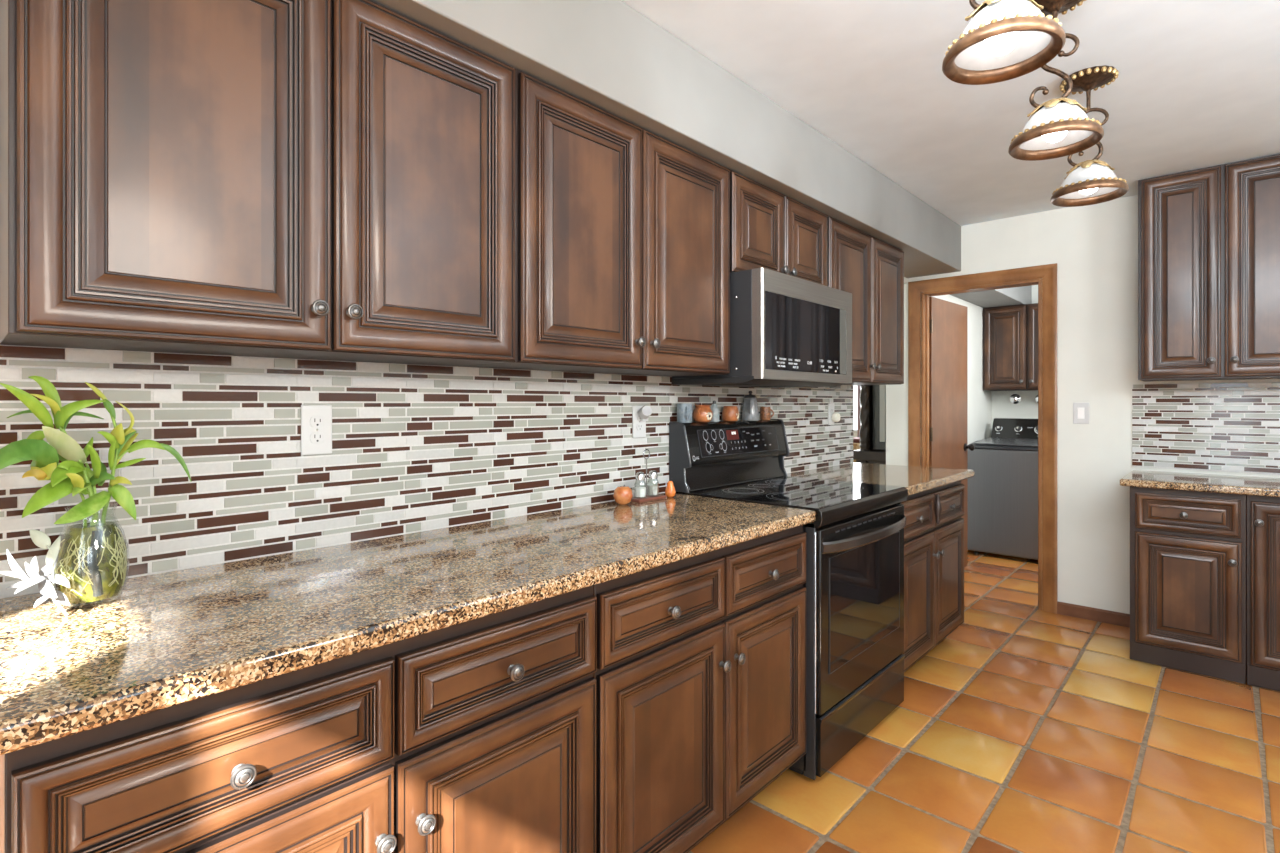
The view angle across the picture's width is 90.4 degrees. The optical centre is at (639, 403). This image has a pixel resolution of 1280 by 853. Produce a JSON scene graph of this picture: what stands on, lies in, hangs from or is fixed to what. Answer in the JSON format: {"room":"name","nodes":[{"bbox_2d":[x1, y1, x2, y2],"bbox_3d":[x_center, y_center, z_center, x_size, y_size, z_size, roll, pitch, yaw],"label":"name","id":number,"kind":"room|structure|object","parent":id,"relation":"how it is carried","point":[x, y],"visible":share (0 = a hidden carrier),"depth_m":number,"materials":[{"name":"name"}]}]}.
{"room":"kitchen","nodes":[
{"label":"kitchen","id":0,"kind":"room"},
{"bbox_2d":[621,0,1279,225],"bbox_3d":[0.677,-1.221,3.651,8.120,0.100,8.920,0,0,43],"label":"ceiling","id":1,"kind":"structure","parent":0,"point":[1197,84],"depth_m":2.34,"materials":[{"name":"paint"}]},
{"bbox_2d":[942,0,1065,84],"bbox_3d":[0.777,-0.955,1.366,0.230,0.432,0.230,0,0,43],"label":"pendant lamp","id":2,"kind":"object","parent":1,"relation":"hanging from","point":[1003,40],"visible":1,"depth_m":1.36,"materials":[{"name":"white glass"}]},
{"bbox_2d":[1008,0,1103,160],"bbox_3d":[1.192,-0.955,1.826,0.230,0.432,0.230,0,0,43],"label":"pendant lamp","id":3,"kind":"object","parent":1,"relation":"hanging from","point":[1057,127],"visible":0.91,"depth_m":1.81,"materials":[{"name":"white glass"}]},
{"bbox_2d":[1050,65,1128,206],"bbox_3d":[1.611,-0.955,2.283,0.230,0.432,0.230,0,0,43],"label":"pendant lamp","id":4,"kind":"object","parent":1,"relation":"hanging from","point":[1089,182],"visible":0.84,"depth_m":2.25,"materials":[{"name":"white glass"}]},
{"bbox_2d":[930,295,991,549],"bbox_3d":[2.609,0.047,5.351,0.150,2.437,2.160,0,0,43],"label":"wall","id":5,"kind":"structure","parent":0,"point":[979,402],"depth_m":5.64,"materials":[{"name":"beige paint"}]},
{"bbox_2d":[371,0,1031,307],"bbox_3d":[0.776,-1.021,3.000,0.350,0.300,7.900,0,0,43],"label":"soffit","id":6,"kind":"object","parent":5,"relation":"attached to","point":[607,55],"depth_m":2.09,"materials":[{"name":"paint"}]},
{"bbox_2d":[688,550,1279,852],"bbox_3d":[0.677,1.296,3.651,8.120,0.060,8.920,0,0,43],"label":"floor","id":7,"kind":"structure","parent":0,"point":[1027,728],"depth_m":2.25,"materials":[{"name":"tile"}]},
{"bbox_2d":[0,585,596,852],"bbox_3d":[-0.621,0.828,1.264,0.647,0.875,0.931,0,0,43],"label":"base cabinet","id":8,"kind":"object","parent":7,"relation":"on","point":[478,735],"visible":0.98,"depth_m":1.03,"materials":[{"name":"brown wood"}]},
{"bbox_2d":[0,493,815,754],"bbox_3d":[-0.305,0.371,1.601,0.641,0.038,1.913,0,0,43],"label":"countertop","id":9,"kind":"structure","parent":8,"relation":"on","point":[172,638],"depth_m":1.12,"materials":[{"name":"beige stone"}]},
{"bbox_2d":[0,530,70,615],"bbox_3d":[-0.995,0.280,1.042,0.119,0.140,0.070,0,0,32],"label":"flower","id":10,"kind":"object","parent":9,"relation":"on","point":[40,539],"visible":1,"depth_m":1.04,"materials":[{"name":"white plant"}]},
{"bbox_2d":[55,504,129,608],"bbox_3d":[-0.964,0.266,1.117,0.104,0.172,0.104,0,0,43],"label":"glass vase","id":11,"kind":"object","parent":9,"relation":"on","point":[73,531],"visible":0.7,"depth_m":1.09,"materials":[{"name":"clear glass"}]},
{"bbox_2d":[0,376,191,598],"bbox_3d":[-0.952,0.143,1.110,0.121,0.379,0.286,0,0,43],"label":"leafy cuttings","id":12,"kind":"object","parent":11,"relation":"in","point":[70,476],"visible":0.95,"depth_m":1.08,"materials":[{"name":"green plant"}]},
{"bbox_2d":[613,485,632,504],"bbox_3d":[-0.059,0.317,2.208,0.069,0.069,0.069,0,0,43],"label":"apple","id":13,"kind":"object","parent":9,"relation":"on","point":[622,495],"visible":1,"depth_m":2.18,"materials":[{"name":"orange food"}]},
{"bbox_2d":[631,449,666,502],"bbox_3d":[0.025,0.259,2.313,0.064,0.185,0.150,0,0,43],"label":"caddy","id":14,"kind":"object","parent":9,"relation":"on","point":[646,498],"visible":0.94,"depth_m":2.30,"materials":[{"name":"brown wood"}]},
{"bbox_2d":[635,472,645,496],"bbox_3d":[0.001,0.293,2.287,0.042,0.092,0.042,0,0,-25],"label":"shaker","id":15,"kind":"object","parent":14,"relation":"in","point":[639,491],"visible":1,"depth_m":2.27,"materials":[{"name":"clear glass"}]},
{"bbox_2d":[631,494,666,502],"bbox_3d":[0.025,0.345,2.313,0.064,0.012,0.150,0,0,43],"label":"tray","id":16,"kind":"object","parent":14,"relation":"attached to","point":[647,498],"depth_m":2.29,"materials":[{"name":"brown wood"}]},
{"bbox_2d":[648,470,657,494],"bbox_3d":[0.048,0.293,2.338,0.042,0.092,0.042,0,0,-25],"label":"shaker","id":17,"kind":"object","parent":14,"relation":"in","point":[652,489],"visible":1,"depth_m":2.32,"materials":[{"name":"clear glass"}]},
{"bbox_2d":[665,478,675,497],"bbox_3d":[0.114,0.316,2.377,0.041,0.072,0.041,0,0,43],"label":"pear","id":18,"kind":"object","parent":9,"relation":"on","point":[670,491],"visible":0.98,"depth_m":2.36,"materials":[{"name":"orange food"}]},
{"bbox_2d":[593,525,805,852],"bbox_3d":[0.019,0.828,1.957,0.647,0.875,0.948,0,0,43],"label":"base cabinet","id":19,"kind":"object","parent":7,"relation":"on","point":[700,676],"visible":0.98,"depth_m":1.67,"materials":[{"name":"brown wood"}]},
{"bbox_2d":[669,419,907,779],"bbox_3d":[0.633,0.670,2.566,0.703,1.191,0.764,0,0,43],"label":"range","id":20,"kind":"object","parent":7,"relation":"on","point":[854,585],"visible":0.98,"depth_m":2.38,"materials":[{"name":"black metal"}]},
{"bbox_2d":[677,403,691,422],"bbox_3d":[0.181,0.040,2.530,0.074,0.077,0.066,0,0,43],"label":"mug","id":21,"kind":"object","parent":20,"relation":"on","point":[684,410],"visible":0.94,"depth_m":2.51,"materials":[{"name":"grey ceramic"}]},
{"bbox_2d":[693,405,712,421],"bbox_3d":[0.259,0.043,2.617,0.083,0.070,0.085,0,0,-3],"label":"pot","id":22,"kind":"object","parent":20,"relation":"on","point":[701,413],"visible":0.99,"depth_m":2.59,"materials":[{"name":"ceramic"}]},
{"bbox_2d":[710,400,718,421],"bbox_3d":[0.315,0.033,2.692,0.043,0.090,0.043,0,0,43],"label":"bottle","id":23,"kind":"object","parent":20,"relation":"on","point":[715,410],"visible":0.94,"depth_m":2.67,"materials":[{"name":"white plastic"}]},
{"bbox_2d":[722,406,739,420],"bbox_3d":[0.393,0.045,2.764,0.075,0.066,0.074,0,0,43],"label":"pot","id":24,"kind":"object","parent":20,"relation":"on","point":[729,413],"visible":0.98,"depth_m":2.73,"materials":[{"name":"ceramic"}]},
{"bbox_2d":[741,391,759,420],"bbox_3d":[0.501,0.011,2.881,0.082,0.135,0.082,0,0,-34],"label":"coffee pot","id":25,"kind":"object","parent":20,"relation":"on","point":[750,412],"visible":1,"depth_m":2.85,"materials":[{"name":"grey metal"}]},
{"bbox_2d":[760,407,773,419],"bbox_3d":[0.592,0.047,2.979,0.058,0.062,0.052,0,0,43],"label":"mug","id":26,"kind":"object","parent":20,"relation":"on","point":[765,412],"visible":1,"depth_m":2.96,"materials":[{"name":"brown ceramic"}]},
{"bbox_2d":[676,476,902,508],"bbox_3d":[0.620,0.356,2.578,0.614,0.018,0.752,0,0,43],"label":"glass cooktop","id":27,"kind":"object","parent":20,"relation":"in","point":[783,491],"depth_m":2.49,"materials":[{"name":"black glass"}]},
{"bbox_2d":[901,481,964,671],"bbox_3d":[1.191,0.828,3.224,0.648,0.875,0.926,0,0,43],"label":"base cabinet","id":28,"kind":"object","parent":7,"relation":"on","point":[934,527],"visible":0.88,"depth_m":3.00,"materials":[{"name":"brown wood"}]},
{"bbox_2d":[787,463,973,495],"bbox_3d":[1.204,0.371,3.227,0.649,0.038,0.970,0,0,43],"label":"countertop","id":29,"kind":"structure","parent":28,"relation":"on","point":[915,479],"depth_m":3.14,"materials":[{"name":"beige stone"}]},
{"bbox_2d":[967,418,1037,559],"bbox_3d":[3.245,0.700,5.380,0.689,1.132,0.734,0,0,43],"label":"washing machine","id":30,"kind":"object","parent":7,"relation":"on","point":[1002,493],"visible":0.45,"depth_m":5.19,"materials":[{"name":"grey metal"}]},
{"bbox_2d":[1130,487,1245,683],"bbox_3d":[2.753,0.838,3.195,0.417,0.856,0.610,0,0,43],"label":"base cabinet","id":31,"kind":"object","parent":7,"relation":"on","point":[1188,548],"visible":0.96,"depth_m":2.99,"materials":[{"name":"brown wood"}]},
{"bbox_2d":[1246,495,1279,691],"bbox_3d":[3.068,0.838,2.905,0.435,0.856,0.610,0,0,43],"label":"base cabinet","id":32,"kind":"object","parent":7,"relation":"on","point":[1262,512],"visible":0.95,"depth_m":2.81,"materials":[{"name":"brown wood"}]},
{"bbox_2d":[1120,470,1279,496],"bbox_3d":[2.907,0.391,3.051,0.911,0.035,0.598,0,0,43],"label":"countertop","id":33,"kind":"structure","parent":32,"relation":"on","point":[1231,484],"depth_m":3.04,"materials":[{"name":"beige stone"}]},
{"bbox_2d":[992,285,1037,425],"bbox_3d":[4.135,0.047,5.343,2.100,2.437,0.100,0,0,43],"label":"wall","id":34,"kind":"structure","parent":0,"point":[1002,407],"depth_m":5.87,"materials":[{"name":"beige paint"}]},
{"bbox_2d":[983,303,1037,390],"bbox_3d":[3.474,-0.492,5.646,0.711,0.752,0.345,0,0,43],"label":"upper cabinet","id":35,"kind":"object","parent":34,"relation":"attached to","point":[1010,333],"visible":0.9,"depth_m":5.63,"materials":[{"name":"brown wood"}]},
{"bbox_2d":[1010,394,1020,403],"bbox_3d":[3.451,-0.040,5.856,0.096,0.095,0.073,0,0,43],"label":"water valve","id":36,"kind":"object","parent":34,"relation":"attached to","point":[1015,398],"visible":1,"depth_m":5.86,"materials":[{"name":"silver metal"}]},
{"bbox_2d":[886,195,1279,613],"bbox_3d":[3.172,0.047,3.294,3.770,2.437,0.096,0,0,43],"label":"wall","id":37,"kind":"structure","parent":0,"point":[1094,248],"depth_m":3.73,"materials":[{"name":"beige paint"}]},
{"bbox_2d":[929,297,974,567],"bbox_3d":[2.257,0.256,4.661,0.696,1.996,0.165,0,0,-44],"label":"door","id":38,"kind":"structure","parent":37,"relation":"in","point":[948,447],"depth_m":4.61,"materials":[{"name":"red wood"}]},
{"bbox_2d":[908,263,1057,613],"bbox_3d":[2.229,0.212,4.166,0.877,2.108,0.135,0,0,43],"label":"trim","id":39,"kind":"structure","parent":37,"relation":"attached to","point":[1045,277],"depth_m":3.93,"materials":[{"name":"orange wood"}]},
{"bbox_2d":[1073,403,1088,423],"bbox_3d":[2.602,0.059,3.749,0.080,0.125,0.010,0,0,43],"label":"light switch","id":40,"kind":"object","parent":37,"relation":"attached to","point":[1080,410],"visible":1,"depth_m":3.75,"materials":[{"name":"white plastic"}]},
{"bbox_2d":[1057,601,1129,627],"bbox_3d":[2.658,1.230,3.693,0.395,0.072,0.016,0,0,43],"label":"baseboard","id":41,"kind":"structure","parent":37,"relation":"attached to","point":[1073,610],"depth_m":3.70,"materials":[{"name":"brown wood"}]},
{"bbox_2d":[1132,382,1279,474],"bbox_3d":[3.106,0.126,3.283,0.893,0.465,0.010,0,0,43],"label":"backsplash","id":42,"kind":"structure","parent":37,"relation":"attached to","point":[1223,427],"depth_m":3.37,"materials":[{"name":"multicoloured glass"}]},
{"bbox_2d":[1138,154,1279,380],"bbox_3d":[2.936,-0.646,3.203,0.651,1.047,0.350,0,0,43],"label":"upper cabinet","id":43,"kind":"object","parent":37,"relation":"attached to","point":[1209,237],"visible":1,"depth_m":3.12,"materials":[{"name":"brown wood"}]},
{"bbox_3d":[-0.139,0.047,2.379,0.150,2.437,5.744,0,0,43],"label":"wall","id":44,"kind":"structure","parent":0,"visible":0},
{"bbox_2d":[0,0,514,365],"bbox_3d":[-0.728,-0.488,1.384,0.329,0.764,0.930,0,0,43],"label":"upper cabinet","id":45,"kind":"object","parent":44,"relation":"attached to","point":[334,180],"visible":1,"depth_m":1.19,"materials":[{"name":"brown wood"}]},
{"bbox_2d":[0,345,852,598],"bbox_3d":[0.036,0.126,2.450,0.010,0.465,3.617,0,0,43],"label":"backsplash","id":46,"kind":"structure","parent":44,"relation":"attached to","point":[416,448],"depth_m":1.58,"materials":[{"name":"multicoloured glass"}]},
{"bbox_2d":[301,405,331,454],"bbox_3d":[-0.786,0.064,1.547,0.008,0.121,0.072,0,0,43],"label":"wall outlet","id":47,"kind":"object","parent":46,"relation":"attached to","point":[316,420],"visible":1,"depth_m":1.54,"materials":[{"name":"grey plastic"}]},
{"bbox_2d":[310,432,324,442],"bbox_3d":[-0.785,0.084,1.546,0.003,0.026,0.034,0,0,43],"label":"socket","id":48,"kind":"object","parent":47,"relation":"attached to","point":[315,437],"depth_m":1.54,"materials":[{"name":"white plastic"}]},
{"bbox_2d":[310,416,324,426],"bbox_3d":[-0.785,0.045,1.546,0.003,0.026,0.034,0,0,43],"label":"socket","id":49,"kind":"object","parent":47,"relation":"attached to","point":[315,421],"depth_m":1.54,"materials":[{"name":"white plastic"}]},
{"bbox_2d":[632,406,645,437],"bbox_3d":[-0.002,0.070,2.395,0.008,0.121,0.072,0,0,43],"label":"wall outlet","id":50,"kind":"object","parent":46,"relation":"attached to","point":[638,427],"visible":0.87,"depth_m":2.38,"materials":[{"name":"grey plastic"}]},
{"bbox_2d":[637,423,642,430],"bbox_3d":[-0.001,0.089,2.394,0.003,0.026,0.034,0,0,43],"label":"socket","id":51,"kind":"object","parent":50,"relation":"attached to","point":[639,425],"depth_m":2.39,"materials":[{"name":"white plastic"}]},
{"bbox_2d":[639,406,651,420],"bbox_3d":[0.018,0.038,2.381,0.042,0.059,0.062,0,0,-17],"label":"night light","id":52,"kind":"object","parent":50,"relation":"attached to","point":[645,412],"visible":1,"depth_m":2.36,"materials":[{"name":"white plastic"}]},
{"bbox_2d":[828,403,833,424],"bbox_3d":[1.071,0.061,3.556,0.008,0.121,0.072,0,0,43],"label":"wall outlet","id":53,"kind":"object","parent":46,"relation":"attached to","point":[830,405],"visible":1,"depth_m":3.54,"materials":[{"name":"grey plastic"}]},
{"bbox_2d":[832,413,839,421],"bbox_3d":[1.097,0.079,3.551,0.035,0.054,0.054,0,0,43],"label":"plug","id":54,"kind":"object","parent":53,"relation":"attached to","point":[835,416],"visible":1,"depth_m":3.54,"materials":[{"name":"beige plastic"}]},
{"bbox_2d":[458,68,729,376],"bbox_3d":[-0.086,-0.488,2.078,0.329,0.764,0.953,0,0,43],"label":"upper cabinet","id":55,"kind":"object","parent":44,"relation":"attached to","point":[622,229],"visible":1,"depth_m":1.89,"materials":[{"name":"brown wood"}]},
{"bbox_2d":[727,168,827,285],"bbox_3d":[0.503,-0.678,2.715,0.329,0.384,0.773,0,0,43],"label":"upper cabinet","id":56,"kind":"object","parent":44,"relation":"attached to","point":[770,229],"visible":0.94,"depth_m":2.57,"materials":[{"name":"brown wood"}]},
{"bbox_2d":[671,268,851,387],"bbox_3d":[0.532,-0.277,2.668,0.418,0.410,0.747,0,0,43],"label":"microwave","id":57,"kind":"object","parent":56,"relation":"attached to","point":[787,331],"visible":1,"depth_m":2.41,"materials":[{"name":"grey metal"}]},
{"bbox_2d":[825,214,903,384],"bbox_3d":[1.083,-0.488,3.342,0.329,0.764,0.929,0,0,43],"label":"upper cabinet","id":58,"kind":"object","parent":44,"relation":"attached to","point":[865,266],"visible":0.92,"depth_m":3.26,"materials":[{"name":"brown wood"}]},
{"bbox_3d":[2.182,0.047,8.129,4.250,2.437,0.100,0,0,43],"label":"wall","id":59,"kind":"structure","parent":0,"visible":0},
{"bbox_2d":[857,385,860,436],"bbox_3d":[2.669,0.006,7.515,0.203,1.920,0.046,0,0,43],"label":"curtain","id":60,"kind":"object","parent":59,"relation":"hanging from","point":[858,386],"visible":0.02,"depth_m":7.57,"materials":[{"name":"white fabric"}]},
{"bbox_3d":[0.688,1.265,6.447,4.140,0.010,4.400,0,0,43],"label":"floor","id":61,"kind":"structure","parent":0,"visible":0},
{"bbox_2d":[853,443,859,462],"bbox_3d":[2.143,0.832,6.735,0.525,0.856,0.440,0,0,43],"label":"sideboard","id":62,"kind":"object","parent":61,"relation":"on","point":[856,446],"visible":0.02,"depth_m":6.43,"materials":[{"name":"beige wood"}]},
{"bbox_2d":[853,437,859,442],"bbox_3d":[2.185,0.382,6.696,0.400,0.042,0.320,0,0,43],"label":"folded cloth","id":63,"kind":"object","parent":62,"relation":"on","point":[855,439],"visible":0.24,"depth_m":6.48,"materials":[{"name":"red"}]},
{"bbox_2d":[853,385,885,464],"bbox_3d":[2.129,0.213,5.362,0.541,2.094,0.475,0,0,43],"label":"china hutch","id":64,"kind":"object","parent":61,"relation":"on","point":[872,450],"visible":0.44,"depth_m":5.31,"materials":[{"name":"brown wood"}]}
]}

